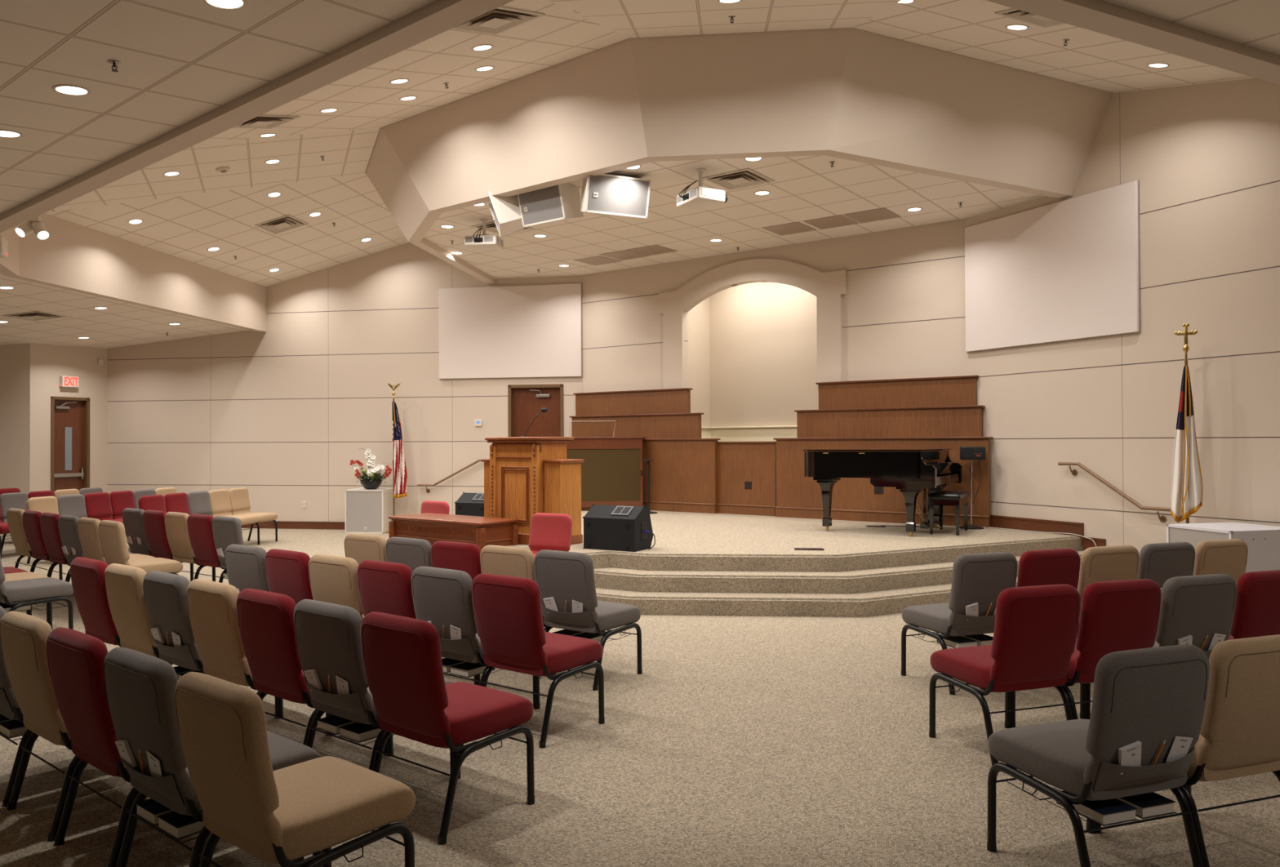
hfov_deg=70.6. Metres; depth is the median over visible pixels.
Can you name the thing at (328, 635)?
chair
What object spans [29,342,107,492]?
wall
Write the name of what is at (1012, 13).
ceiling vent
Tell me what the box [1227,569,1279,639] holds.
chair
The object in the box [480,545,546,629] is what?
chair
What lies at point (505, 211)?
loudspeaker
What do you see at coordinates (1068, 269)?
projection screen
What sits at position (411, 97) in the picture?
recessed light
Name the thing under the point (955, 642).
hymnal
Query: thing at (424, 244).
trim
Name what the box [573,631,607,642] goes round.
hymnal
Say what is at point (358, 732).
hymnal
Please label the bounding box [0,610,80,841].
chair
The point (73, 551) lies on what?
card
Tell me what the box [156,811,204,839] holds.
hymnal
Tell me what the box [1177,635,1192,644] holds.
card
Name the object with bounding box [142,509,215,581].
chair
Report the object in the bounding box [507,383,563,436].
door
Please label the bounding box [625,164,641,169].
recessed light
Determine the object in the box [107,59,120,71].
sprinkler head
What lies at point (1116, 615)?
chair
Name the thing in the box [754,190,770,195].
recessed light
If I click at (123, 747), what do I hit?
card
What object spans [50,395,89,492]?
door
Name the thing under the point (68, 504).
chair
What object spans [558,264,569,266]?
recessed light
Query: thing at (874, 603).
step
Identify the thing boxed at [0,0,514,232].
trim
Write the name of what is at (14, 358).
wall
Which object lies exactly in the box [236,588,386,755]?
chair
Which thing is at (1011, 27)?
recessed light
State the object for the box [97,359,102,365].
wall sensor
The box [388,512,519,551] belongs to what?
table
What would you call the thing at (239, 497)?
chair
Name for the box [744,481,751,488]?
wall outlet
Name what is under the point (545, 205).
grille
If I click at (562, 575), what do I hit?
chair
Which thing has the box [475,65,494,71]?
recessed light
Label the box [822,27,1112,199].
soffit
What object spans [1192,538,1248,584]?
chair
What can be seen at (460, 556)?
chair
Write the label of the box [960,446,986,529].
loudspeaker
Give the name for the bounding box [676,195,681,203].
air vent
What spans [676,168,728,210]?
projector
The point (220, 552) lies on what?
card
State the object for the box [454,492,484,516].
floor monitor
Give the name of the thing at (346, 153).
ceiling
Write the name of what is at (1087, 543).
baseboard
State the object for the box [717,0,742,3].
recessed light
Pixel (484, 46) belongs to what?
recessed light
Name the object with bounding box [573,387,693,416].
wall
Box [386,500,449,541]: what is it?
chair
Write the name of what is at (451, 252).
recessed light
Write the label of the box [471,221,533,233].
ceiling vent
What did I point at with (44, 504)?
chair
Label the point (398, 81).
recessed light
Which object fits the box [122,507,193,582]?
chair
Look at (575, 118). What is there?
ceiling soffit
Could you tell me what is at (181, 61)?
ceiling
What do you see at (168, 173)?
recessed light
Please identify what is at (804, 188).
ceiling
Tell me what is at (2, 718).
hymnal
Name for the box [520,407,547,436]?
microphone
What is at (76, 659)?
chair
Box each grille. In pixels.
[346,491,382,532]
[488,199,499,232]
[519,185,563,225]
[962,448,973,457]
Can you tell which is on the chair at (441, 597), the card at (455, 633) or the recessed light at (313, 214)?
the card at (455, 633)
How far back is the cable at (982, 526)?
10.89 m
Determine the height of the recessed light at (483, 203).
0.007 m
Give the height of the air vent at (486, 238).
0.070 m
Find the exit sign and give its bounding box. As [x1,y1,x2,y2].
[59,375,79,387]
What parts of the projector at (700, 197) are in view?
socket panel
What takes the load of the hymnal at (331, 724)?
in the chair at (328, 635)
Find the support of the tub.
in the wall niche
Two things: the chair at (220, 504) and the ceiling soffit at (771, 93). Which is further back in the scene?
the chair at (220, 504)
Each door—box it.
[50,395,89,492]
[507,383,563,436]
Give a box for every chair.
[0,488,20,520]
[0,492,28,550]
[0,506,11,559]
[0,555,73,629]
[0,605,32,806]
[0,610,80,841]
[3,566,27,613]
[4,571,48,622]
[6,507,62,579]
[22,510,54,576]
[26,496,58,564]
[27,490,54,498]
[39,512,70,581]
[46,626,139,866]
[53,488,79,497]
[56,493,87,518]
[57,515,132,582]
[70,556,121,647]
[77,517,155,562]
[79,487,112,517]
[84,492,123,523]
[98,520,182,574]
[103,647,322,866]
[104,563,159,658]
[109,490,135,519]
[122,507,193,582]
[133,488,155,508]
[137,494,166,512]
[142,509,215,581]
[142,570,277,717]
[155,487,177,496]
[164,492,190,515]
[164,511,206,579]
[174,671,415,866]
[186,490,240,521]
[186,513,226,582]
[186,578,328,735]
[208,488,259,544]
[211,515,266,582]
[224,544,269,591]
[228,487,277,544]
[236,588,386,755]
[264,548,313,604]
[293,599,453,775]
[308,554,364,619]
[344,533,386,564]
[356,560,475,684]
[360,611,534,844]
[385,537,431,572]
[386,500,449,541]
[411,566,534,708]
[431,540,481,580]
[471,573,604,748]
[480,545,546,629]
[528,512,572,557]
[533,549,642,690]
[901,551,1017,694]
[928,584,1080,765]
[986,644,1209,866]
[1011,578,1161,728]
[1016,548,1079,589]
[1076,545,1139,637]
[1086,573,1236,718]
[1095,634,1279,866]
[1137,542,1195,588]
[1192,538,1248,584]
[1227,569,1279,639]
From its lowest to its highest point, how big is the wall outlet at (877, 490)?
0.130 m
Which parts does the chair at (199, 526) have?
backrest, seat, leg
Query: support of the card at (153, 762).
on the chair at (140, 686)
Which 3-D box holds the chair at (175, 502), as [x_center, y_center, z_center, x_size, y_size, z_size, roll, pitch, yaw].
[-6.574,1.321,13.235,0.603,0.892,0.565,0,-1,10]
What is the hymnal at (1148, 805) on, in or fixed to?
in the chair at (1149, 696)
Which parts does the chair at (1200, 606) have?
leg, seat, backrest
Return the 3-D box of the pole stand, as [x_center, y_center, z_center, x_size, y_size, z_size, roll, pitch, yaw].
[0.133,0.833,14.193,0.280,0.840,0.280,0,-1,0]
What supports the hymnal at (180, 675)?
in the chair at (165, 593)
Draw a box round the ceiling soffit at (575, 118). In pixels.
[381,38,653,213]
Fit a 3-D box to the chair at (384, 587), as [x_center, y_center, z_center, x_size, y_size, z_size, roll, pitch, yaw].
[-1.415,1.232,5.736,0.565,0.892,0.603,-1,-1,36]
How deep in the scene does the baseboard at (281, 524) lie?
17.02 m
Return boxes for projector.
[464,218,503,250]
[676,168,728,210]
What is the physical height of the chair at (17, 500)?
0.892 m
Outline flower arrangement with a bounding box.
[349,448,392,489]
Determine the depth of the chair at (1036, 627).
4.53 m
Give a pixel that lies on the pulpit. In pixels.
(525, 477)
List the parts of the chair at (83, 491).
backrest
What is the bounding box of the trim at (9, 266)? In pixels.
[0,224,18,275]
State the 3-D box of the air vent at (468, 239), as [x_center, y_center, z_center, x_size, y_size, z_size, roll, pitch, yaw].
[-2.253,-2.554,11.898,0.090,0.070,0.004,0,-1,8]
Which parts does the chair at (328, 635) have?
leg, backrest, leg, seat, leg, leg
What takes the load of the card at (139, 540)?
on the chair at (132, 518)
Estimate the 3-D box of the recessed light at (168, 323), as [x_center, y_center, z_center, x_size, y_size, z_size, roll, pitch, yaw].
[-8.206,-1.930,15.926,0.198,0.024,0.199,0,-1,6]
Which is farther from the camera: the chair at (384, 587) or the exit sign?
the exit sign
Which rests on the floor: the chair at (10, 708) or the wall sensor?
the chair at (10, 708)
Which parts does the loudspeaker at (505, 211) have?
frame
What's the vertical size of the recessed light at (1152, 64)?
0.054 m
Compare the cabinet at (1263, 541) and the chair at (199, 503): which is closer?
the cabinet at (1263, 541)
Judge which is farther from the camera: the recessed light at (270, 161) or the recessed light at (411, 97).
the recessed light at (270, 161)
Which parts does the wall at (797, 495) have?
moulding, cap rail, moulding, cap rail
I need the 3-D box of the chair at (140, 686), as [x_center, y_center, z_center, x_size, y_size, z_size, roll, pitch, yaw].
[-1.576,1.211,3.330,0.565,0.892,0.603,-1,-1,39]
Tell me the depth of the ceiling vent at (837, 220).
12.25 m
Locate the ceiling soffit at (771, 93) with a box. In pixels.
[630,27,852,161]
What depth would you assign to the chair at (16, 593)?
7.34 m
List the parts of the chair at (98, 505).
backrest, seat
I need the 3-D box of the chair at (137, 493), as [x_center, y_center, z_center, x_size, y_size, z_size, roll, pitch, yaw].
[-7.679,1.336,14.405,0.603,0.892,0.565,0,-1,10]
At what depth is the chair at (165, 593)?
5.02 m
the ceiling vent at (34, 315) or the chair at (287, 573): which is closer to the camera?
the chair at (287, 573)
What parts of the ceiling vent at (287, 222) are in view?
plate, plate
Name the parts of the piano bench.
leg, leg, leg, leg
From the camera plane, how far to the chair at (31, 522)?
9.83 m
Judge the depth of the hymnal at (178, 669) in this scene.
5.21 m
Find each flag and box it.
[386,382,407,533]
[1170,323,1203,523]
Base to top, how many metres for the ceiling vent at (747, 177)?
0.037 m
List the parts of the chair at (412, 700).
leg, backrest, seat, leg, leg, leg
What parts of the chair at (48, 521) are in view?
leg, backrest, seat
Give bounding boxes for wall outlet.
[302,501,306,507]
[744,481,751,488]
[874,486,883,493]
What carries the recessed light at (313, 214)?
in the ceiling at (184, 227)
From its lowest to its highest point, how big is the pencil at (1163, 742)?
0.122 m
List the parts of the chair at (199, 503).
backrest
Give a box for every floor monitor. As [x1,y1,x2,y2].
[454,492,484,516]
[582,503,655,551]
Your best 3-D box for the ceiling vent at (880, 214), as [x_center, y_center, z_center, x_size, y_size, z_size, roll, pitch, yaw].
[3.064,-2.871,11.908,0.560,0.006,0.560,-1,-1,37]
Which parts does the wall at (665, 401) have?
cap rail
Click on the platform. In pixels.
(685, 540)
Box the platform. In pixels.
[507,510,1082,572]
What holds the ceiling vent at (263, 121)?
in the ceiling at (184, 227)
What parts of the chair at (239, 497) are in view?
backrest, leg, leg, seat, leg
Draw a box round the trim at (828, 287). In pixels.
[658,258,846,409]
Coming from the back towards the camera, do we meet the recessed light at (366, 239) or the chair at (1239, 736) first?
the recessed light at (366, 239)
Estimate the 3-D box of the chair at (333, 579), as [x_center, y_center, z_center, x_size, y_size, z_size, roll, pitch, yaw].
[-1.829,1.237,6.036,0.565,0.892,0.603,-1,-1,36]
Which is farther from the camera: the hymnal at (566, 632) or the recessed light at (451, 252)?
the recessed light at (451, 252)
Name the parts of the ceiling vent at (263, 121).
plate, plate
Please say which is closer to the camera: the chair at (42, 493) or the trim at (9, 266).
the trim at (9, 266)
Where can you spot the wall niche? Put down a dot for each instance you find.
(753, 347)
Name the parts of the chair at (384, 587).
backrest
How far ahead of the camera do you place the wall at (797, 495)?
13.12 m
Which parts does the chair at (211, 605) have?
backrest, seat, leg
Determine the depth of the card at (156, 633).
5.13 m
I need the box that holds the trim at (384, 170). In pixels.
[364,127,441,241]
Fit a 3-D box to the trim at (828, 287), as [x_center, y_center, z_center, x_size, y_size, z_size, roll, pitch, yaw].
[1.665,-0.732,14.087,3.318,3.945,0.050,-1,-1,37]
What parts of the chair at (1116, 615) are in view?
leg, leg, seat, leg, backrest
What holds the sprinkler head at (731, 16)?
attached to the ceiling at (184, 227)
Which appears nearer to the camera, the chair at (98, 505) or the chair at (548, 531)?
the chair at (548, 531)
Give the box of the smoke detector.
[216,166,230,173]
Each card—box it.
[62,545,68,555]
[71,546,75,555]
[115,739,137,768]
[125,535,133,544]
[136,537,141,544]
[146,751,162,776]
[150,626,164,644]
[171,631,181,646]
[216,547,224,557]
[303,669,322,691]
[335,675,349,694]
[449,624,461,639]
[542,596,558,613]
[572,600,582,613]
[965,602,978,620]
[1118,740,1141,774]
[1165,736,1193,761]
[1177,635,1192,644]
[1208,633,1226,649]
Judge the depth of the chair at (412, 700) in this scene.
3.80 m
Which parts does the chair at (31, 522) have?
backrest, leg, seat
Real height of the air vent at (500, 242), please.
0.070 m
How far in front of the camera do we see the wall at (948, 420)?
13.60 m
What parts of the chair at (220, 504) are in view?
backrest, seat, leg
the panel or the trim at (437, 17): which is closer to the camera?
the trim at (437, 17)
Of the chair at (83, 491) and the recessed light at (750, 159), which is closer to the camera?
the recessed light at (750, 159)
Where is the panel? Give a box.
[568,421,615,436]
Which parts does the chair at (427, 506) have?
backrest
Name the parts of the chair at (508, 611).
leg, backrest, leg, seat, leg, leg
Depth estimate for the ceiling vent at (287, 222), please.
14.22 m
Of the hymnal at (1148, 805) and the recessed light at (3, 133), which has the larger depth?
the recessed light at (3, 133)
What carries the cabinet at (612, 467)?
on the platform
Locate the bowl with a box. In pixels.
[360,479,382,489]
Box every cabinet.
[566,436,644,511]
[1166,522,1279,573]
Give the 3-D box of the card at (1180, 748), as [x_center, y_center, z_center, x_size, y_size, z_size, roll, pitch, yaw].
[1.909,1.120,3.197,0.105,0.112,0.028,0,-1,-22]
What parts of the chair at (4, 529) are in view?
leg, backrest, seat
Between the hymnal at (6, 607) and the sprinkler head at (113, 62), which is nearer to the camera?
the sprinkler head at (113, 62)
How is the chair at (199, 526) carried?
on the floor
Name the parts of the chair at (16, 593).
backrest, leg, seat, leg, leg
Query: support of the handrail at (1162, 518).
attached to the wall at (1204, 157)
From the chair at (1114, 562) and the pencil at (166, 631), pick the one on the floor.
the chair at (1114, 562)
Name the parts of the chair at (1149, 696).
leg, seat frame, leg, seat, leg, backrest, leg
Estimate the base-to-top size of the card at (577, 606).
0.112 m
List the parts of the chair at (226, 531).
backrest, seat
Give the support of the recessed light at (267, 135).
in the ceiling at (184, 227)
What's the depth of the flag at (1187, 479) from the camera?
9.10 m
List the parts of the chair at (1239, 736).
leg, leg, leg, seat, backrest, leg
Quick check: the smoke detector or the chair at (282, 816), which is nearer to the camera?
the chair at (282, 816)
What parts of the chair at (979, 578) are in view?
leg, leg, seat, backrest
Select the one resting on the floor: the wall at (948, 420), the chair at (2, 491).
the chair at (2, 491)
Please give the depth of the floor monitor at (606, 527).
9.39 m
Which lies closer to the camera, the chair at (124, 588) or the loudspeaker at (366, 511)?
the chair at (124, 588)
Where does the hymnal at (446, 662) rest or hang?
in the chair at (441, 597)
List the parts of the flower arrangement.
white flower, white flower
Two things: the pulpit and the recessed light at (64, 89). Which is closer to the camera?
the recessed light at (64, 89)
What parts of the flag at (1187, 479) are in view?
cord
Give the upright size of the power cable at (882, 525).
0.014 m
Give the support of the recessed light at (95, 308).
in the ceiling at (181, 61)
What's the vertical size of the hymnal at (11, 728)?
0.042 m
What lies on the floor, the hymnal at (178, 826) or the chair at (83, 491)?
the chair at (83, 491)
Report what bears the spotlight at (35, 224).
attached to the trim at (437, 17)
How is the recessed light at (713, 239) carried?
in the ceiling at (804, 188)
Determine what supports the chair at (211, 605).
on the floor
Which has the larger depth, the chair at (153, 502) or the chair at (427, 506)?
the chair at (153, 502)
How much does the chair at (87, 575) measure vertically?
0.892 m
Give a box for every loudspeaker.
[344,488,395,533]
[487,189,525,236]
[517,182,583,226]
[580,173,651,217]
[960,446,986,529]
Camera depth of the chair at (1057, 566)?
5.97 m
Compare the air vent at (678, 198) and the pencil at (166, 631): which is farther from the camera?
the air vent at (678, 198)
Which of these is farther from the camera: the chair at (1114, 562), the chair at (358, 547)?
the chair at (358, 547)
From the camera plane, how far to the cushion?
10.78 m
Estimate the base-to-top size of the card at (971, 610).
0.116 m
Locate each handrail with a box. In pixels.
[417,459,481,493]
[1057,462,1170,522]
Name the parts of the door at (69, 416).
glass, handle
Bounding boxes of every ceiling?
[0,0,1279,348]
[44,0,1256,286]
[46,128,379,212]
[423,155,1044,278]
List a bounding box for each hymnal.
[0,604,31,613]
[0,713,13,722]
[0,719,27,738]
[135,798,173,826]
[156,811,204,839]
[173,666,193,679]
[177,670,202,679]
[222,572,227,577]
[316,715,355,734]
[338,721,381,742]
[441,657,465,672]
[449,662,494,677]
[553,629,584,635]
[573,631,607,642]
[937,635,977,648]
[962,634,993,645]
[1056,790,1137,826]
[1116,791,1175,818]
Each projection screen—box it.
[439,283,582,379]
[964,180,1140,352]
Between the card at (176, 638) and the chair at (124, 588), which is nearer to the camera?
the card at (176, 638)
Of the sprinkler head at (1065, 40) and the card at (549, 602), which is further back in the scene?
the sprinkler head at (1065, 40)
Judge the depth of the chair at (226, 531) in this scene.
8.93 m
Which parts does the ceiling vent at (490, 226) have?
plate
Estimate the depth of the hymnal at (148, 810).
3.24 m
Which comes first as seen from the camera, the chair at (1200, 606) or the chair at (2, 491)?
the chair at (1200, 606)
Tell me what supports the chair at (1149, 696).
on the floor
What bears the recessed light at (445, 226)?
in the ceiling at (804, 188)
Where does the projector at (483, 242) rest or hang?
attached to the ceiling at (804, 188)
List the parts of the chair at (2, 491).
backrest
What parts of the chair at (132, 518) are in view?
backrest, seat, leg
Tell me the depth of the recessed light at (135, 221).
12.78 m
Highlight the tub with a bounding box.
[701,425,796,441]
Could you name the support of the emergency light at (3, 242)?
attached to the trim at (9, 266)
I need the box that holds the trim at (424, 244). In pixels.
[408,237,495,284]
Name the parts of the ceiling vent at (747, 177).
plate, plate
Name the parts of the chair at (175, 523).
backrest, seat, leg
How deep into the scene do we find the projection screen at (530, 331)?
16.30 m
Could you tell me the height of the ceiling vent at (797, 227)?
0.006 m
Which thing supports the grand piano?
on the platform
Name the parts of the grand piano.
lid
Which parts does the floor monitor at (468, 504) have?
handle plate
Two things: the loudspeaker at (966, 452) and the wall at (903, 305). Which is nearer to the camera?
the loudspeaker at (966, 452)
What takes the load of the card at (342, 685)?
on the chair at (328, 635)
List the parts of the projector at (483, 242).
socket panel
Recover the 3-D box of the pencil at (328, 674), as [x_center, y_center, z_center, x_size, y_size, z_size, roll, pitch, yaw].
[-1.412,1.151,4.108,0.007,0.122,0.051,0,-1,-11]
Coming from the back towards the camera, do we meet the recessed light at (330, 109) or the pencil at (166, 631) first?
the recessed light at (330, 109)
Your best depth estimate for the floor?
4.36 m
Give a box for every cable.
[881,524,935,526]
[982,526,1096,546]
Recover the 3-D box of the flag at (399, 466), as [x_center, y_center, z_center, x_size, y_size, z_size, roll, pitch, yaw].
[-4.404,0.435,16.324,0.382,2.700,0.290,0,-1,2]
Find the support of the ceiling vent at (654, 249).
in the ceiling at (804, 188)
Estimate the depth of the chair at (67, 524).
9.16 m
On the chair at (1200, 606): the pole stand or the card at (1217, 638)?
the card at (1217, 638)
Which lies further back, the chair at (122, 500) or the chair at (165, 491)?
the chair at (165, 491)
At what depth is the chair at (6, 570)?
8.16 m
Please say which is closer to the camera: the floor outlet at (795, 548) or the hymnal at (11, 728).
the hymnal at (11, 728)
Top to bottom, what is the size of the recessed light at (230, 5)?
0.024 m
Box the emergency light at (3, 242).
[0,235,8,257]
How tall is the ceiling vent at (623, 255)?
0.006 m
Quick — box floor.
[0,528,1279,866]
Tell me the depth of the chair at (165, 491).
14.89 m
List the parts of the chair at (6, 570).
seat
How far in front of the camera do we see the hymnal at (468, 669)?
5.25 m
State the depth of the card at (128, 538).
10.21 m
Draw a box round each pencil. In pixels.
[138,748,144,773]
[166,631,169,646]
[328,674,330,693]
[1152,738,1165,764]
[1200,634,1208,648]
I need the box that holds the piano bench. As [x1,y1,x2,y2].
[927,490,969,535]
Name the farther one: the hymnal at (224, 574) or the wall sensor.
the wall sensor
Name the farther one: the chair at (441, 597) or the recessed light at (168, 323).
the recessed light at (168, 323)
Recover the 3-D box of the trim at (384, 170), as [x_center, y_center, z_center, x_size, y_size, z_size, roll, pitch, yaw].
[-3.234,-3.287,12.207,0.733,1.060,2.253,0,-1,-22]
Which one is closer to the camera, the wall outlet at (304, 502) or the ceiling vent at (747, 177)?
the ceiling vent at (747, 177)
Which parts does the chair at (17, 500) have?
leg, backrest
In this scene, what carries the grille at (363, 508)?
attached to the loudspeaker at (366, 511)
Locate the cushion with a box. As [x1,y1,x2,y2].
[927,490,969,500]
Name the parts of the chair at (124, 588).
seat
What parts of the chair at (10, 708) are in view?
seat, backrest, leg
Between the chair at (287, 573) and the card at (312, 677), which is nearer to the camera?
the card at (312, 677)
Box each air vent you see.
[465,236,472,242]
[484,235,493,241]
[497,236,502,245]
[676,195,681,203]
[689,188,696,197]
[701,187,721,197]
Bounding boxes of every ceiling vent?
[3,311,67,320]
[232,114,300,128]
[254,213,308,234]
[450,5,545,35]
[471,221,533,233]
[573,255,621,265]
[600,249,648,260]
[626,244,677,255]
[702,168,774,190]
[761,222,816,235]
[803,214,858,229]
[844,208,900,222]
[995,8,1065,27]
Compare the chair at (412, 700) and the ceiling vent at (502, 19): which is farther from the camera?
the ceiling vent at (502, 19)
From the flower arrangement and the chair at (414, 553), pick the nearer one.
the chair at (414, 553)
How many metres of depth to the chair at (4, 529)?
12.79 m
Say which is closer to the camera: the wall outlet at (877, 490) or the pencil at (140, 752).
the pencil at (140, 752)
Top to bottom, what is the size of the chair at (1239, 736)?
0.892 m
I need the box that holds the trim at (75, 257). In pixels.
[6,213,266,332]
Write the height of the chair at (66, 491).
0.892 m
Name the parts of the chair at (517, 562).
backrest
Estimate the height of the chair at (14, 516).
0.892 m
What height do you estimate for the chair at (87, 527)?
0.892 m
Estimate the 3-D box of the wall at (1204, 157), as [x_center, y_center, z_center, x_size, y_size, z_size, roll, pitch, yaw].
[8.786,-1.384,3.528,0.150,6.000,19.300,0,-1,-27]
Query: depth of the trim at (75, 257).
13.53 m
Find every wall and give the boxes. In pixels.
[0,342,29,533]
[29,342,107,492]
[107,242,582,521]
[569,404,985,515]
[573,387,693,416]
[582,218,966,392]
[643,436,992,528]
[815,375,978,409]
[965,78,1279,554]
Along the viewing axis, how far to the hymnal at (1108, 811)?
3.20 m
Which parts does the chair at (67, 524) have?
leg, backrest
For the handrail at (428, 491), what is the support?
attached to the wall at (281, 414)
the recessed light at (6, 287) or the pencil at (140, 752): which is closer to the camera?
the pencil at (140, 752)
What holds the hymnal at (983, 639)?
in the chair at (979, 578)
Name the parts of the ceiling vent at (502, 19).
plate, plate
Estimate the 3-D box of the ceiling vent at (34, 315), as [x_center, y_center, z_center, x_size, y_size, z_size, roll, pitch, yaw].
[-9.472,-1.841,14.162,0.598,0.071,0.600,0,-1,7]
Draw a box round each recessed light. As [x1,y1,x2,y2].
[0,128,22,137]
[0,285,14,289]
[51,84,91,96]
[93,306,107,309]
[127,218,143,224]
[163,171,180,176]
[168,323,181,324]
[202,0,247,10]
[207,246,220,251]
[258,133,276,137]
[264,159,280,164]
[266,191,281,197]
[268,267,279,271]
[308,212,321,217]
[319,107,337,112]
[360,237,372,241]
[389,78,409,84]
[399,95,417,100]
[440,224,454,228]
[449,251,462,254]
[471,44,493,51]
[473,202,485,206]
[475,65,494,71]
[533,234,546,237]
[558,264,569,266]
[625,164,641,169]
[709,238,722,241]
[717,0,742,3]
[743,157,763,161]
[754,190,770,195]
[895,0,915,4]
[906,207,922,211]
[1004,23,1029,30]
[1146,62,1169,67]
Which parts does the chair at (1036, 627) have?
leg, leg, seat, leg, backrest, leg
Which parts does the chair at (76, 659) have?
leg, backrest, seat, leg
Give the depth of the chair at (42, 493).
14.01 m
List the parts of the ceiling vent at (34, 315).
plate, plate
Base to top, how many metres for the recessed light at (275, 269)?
0.054 m
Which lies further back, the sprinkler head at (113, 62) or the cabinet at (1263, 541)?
the cabinet at (1263, 541)
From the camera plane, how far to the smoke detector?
11.49 m
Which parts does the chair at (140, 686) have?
leg, backrest, leg, seat, leg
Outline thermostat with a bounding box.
[475,419,481,426]
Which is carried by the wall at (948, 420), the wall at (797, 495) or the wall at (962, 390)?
the wall at (962, 390)
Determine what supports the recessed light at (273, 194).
in the ceiling at (184, 227)
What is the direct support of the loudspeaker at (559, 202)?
hanging from the ceiling at (804, 188)
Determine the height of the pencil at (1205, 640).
0.122 m
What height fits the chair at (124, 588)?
0.892 m
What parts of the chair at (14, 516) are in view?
backrest, leg, seat, leg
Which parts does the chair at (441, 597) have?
backrest, seat, leg, leg, leg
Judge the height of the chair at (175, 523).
0.892 m
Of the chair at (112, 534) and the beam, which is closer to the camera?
the beam
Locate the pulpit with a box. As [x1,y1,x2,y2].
[481,436,583,544]
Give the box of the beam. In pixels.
[985,0,1279,84]
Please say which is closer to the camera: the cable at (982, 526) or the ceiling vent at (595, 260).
the cable at (982, 526)
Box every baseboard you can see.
[241,520,345,529]
[991,515,1084,544]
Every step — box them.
[593,551,1083,593]
[595,571,1079,617]
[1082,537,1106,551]
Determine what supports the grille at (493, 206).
attached to the loudspeaker at (505, 211)
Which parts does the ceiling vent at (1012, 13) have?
plate, plate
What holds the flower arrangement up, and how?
on the loudspeaker at (366, 511)
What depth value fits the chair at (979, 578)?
5.83 m
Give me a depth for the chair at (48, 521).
9.50 m
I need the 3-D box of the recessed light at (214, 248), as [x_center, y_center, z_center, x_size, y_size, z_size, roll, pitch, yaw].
[-6.885,-2.977,14.588,0.193,0.054,0.199,0,-1,7]
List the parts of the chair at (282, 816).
leg, backrest, seat, leg, leg, seat frame, leg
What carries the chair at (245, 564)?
on the floor
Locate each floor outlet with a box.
[794,547,824,550]
[866,525,885,527]
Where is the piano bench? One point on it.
(940, 498)
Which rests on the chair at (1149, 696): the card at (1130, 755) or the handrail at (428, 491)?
the card at (1130, 755)
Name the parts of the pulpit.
frieze moulding, panel moulding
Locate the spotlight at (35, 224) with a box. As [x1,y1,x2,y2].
[14,216,49,239]
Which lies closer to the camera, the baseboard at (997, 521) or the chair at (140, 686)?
the chair at (140, 686)
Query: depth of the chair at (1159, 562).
6.33 m
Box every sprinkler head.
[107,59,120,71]
[728,15,735,22]
[1062,39,1070,45]
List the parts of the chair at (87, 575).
seat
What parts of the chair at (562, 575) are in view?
leg, backrest, seat, leg, leg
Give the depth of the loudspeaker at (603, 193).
9.94 m
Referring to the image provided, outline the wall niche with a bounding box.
[688,282,817,428]
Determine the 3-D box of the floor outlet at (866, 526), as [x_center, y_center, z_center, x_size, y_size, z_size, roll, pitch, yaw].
[3.070,1.215,11.760,0.229,0.007,0.134,0,-1,8]
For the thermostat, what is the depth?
16.42 m
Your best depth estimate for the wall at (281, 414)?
17.00 m
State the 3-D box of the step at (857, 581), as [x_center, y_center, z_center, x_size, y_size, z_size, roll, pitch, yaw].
[2.385,1.529,9.309,6.102,0.330,1.252,0,-1,-12]
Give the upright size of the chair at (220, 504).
0.892 m
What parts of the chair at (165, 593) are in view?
backrest, seat, leg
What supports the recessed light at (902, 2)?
in the ceiling at (184, 227)
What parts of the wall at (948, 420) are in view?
cap rail, moulding, cap rail, cap rail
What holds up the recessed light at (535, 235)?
in the ceiling at (804, 188)
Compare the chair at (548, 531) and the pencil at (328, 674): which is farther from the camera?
the chair at (548, 531)
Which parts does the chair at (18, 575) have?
seat, leg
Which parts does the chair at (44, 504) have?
leg, backrest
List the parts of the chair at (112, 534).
backrest, seat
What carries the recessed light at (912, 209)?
in the ceiling at (804, 188)
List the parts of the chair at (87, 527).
backrest, seat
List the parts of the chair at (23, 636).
leg, backrest, seat, leg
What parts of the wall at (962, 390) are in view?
cap rail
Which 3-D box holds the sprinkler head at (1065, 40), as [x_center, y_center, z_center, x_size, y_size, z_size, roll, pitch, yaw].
[3.861,-3.544,8.182,0.063,0.061,0.061,0,-1,-34]
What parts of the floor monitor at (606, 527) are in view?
handle plate, connector plate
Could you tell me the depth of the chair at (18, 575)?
7.81 m
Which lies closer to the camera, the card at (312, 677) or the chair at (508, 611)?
the card at (312, 677)
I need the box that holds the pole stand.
[643,459,657,514]
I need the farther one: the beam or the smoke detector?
the smoke detector
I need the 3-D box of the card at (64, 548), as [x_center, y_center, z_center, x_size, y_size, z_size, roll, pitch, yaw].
[-5.909,1.207,9.288,0.107,0.116,0.038,-1,-1,42]
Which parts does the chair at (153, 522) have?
backrest, seat, leg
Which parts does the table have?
corner post, apron moulding, corner post, corner post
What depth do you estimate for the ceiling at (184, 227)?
9.12 m
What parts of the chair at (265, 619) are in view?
leg, backrest, seat, leg, leg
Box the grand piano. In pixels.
[802,448,962,536]
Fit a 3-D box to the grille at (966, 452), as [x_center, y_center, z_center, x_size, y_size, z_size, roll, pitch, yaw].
[4.162,0.246,11.464,0.140,0.120,0.004,0,-1,12]

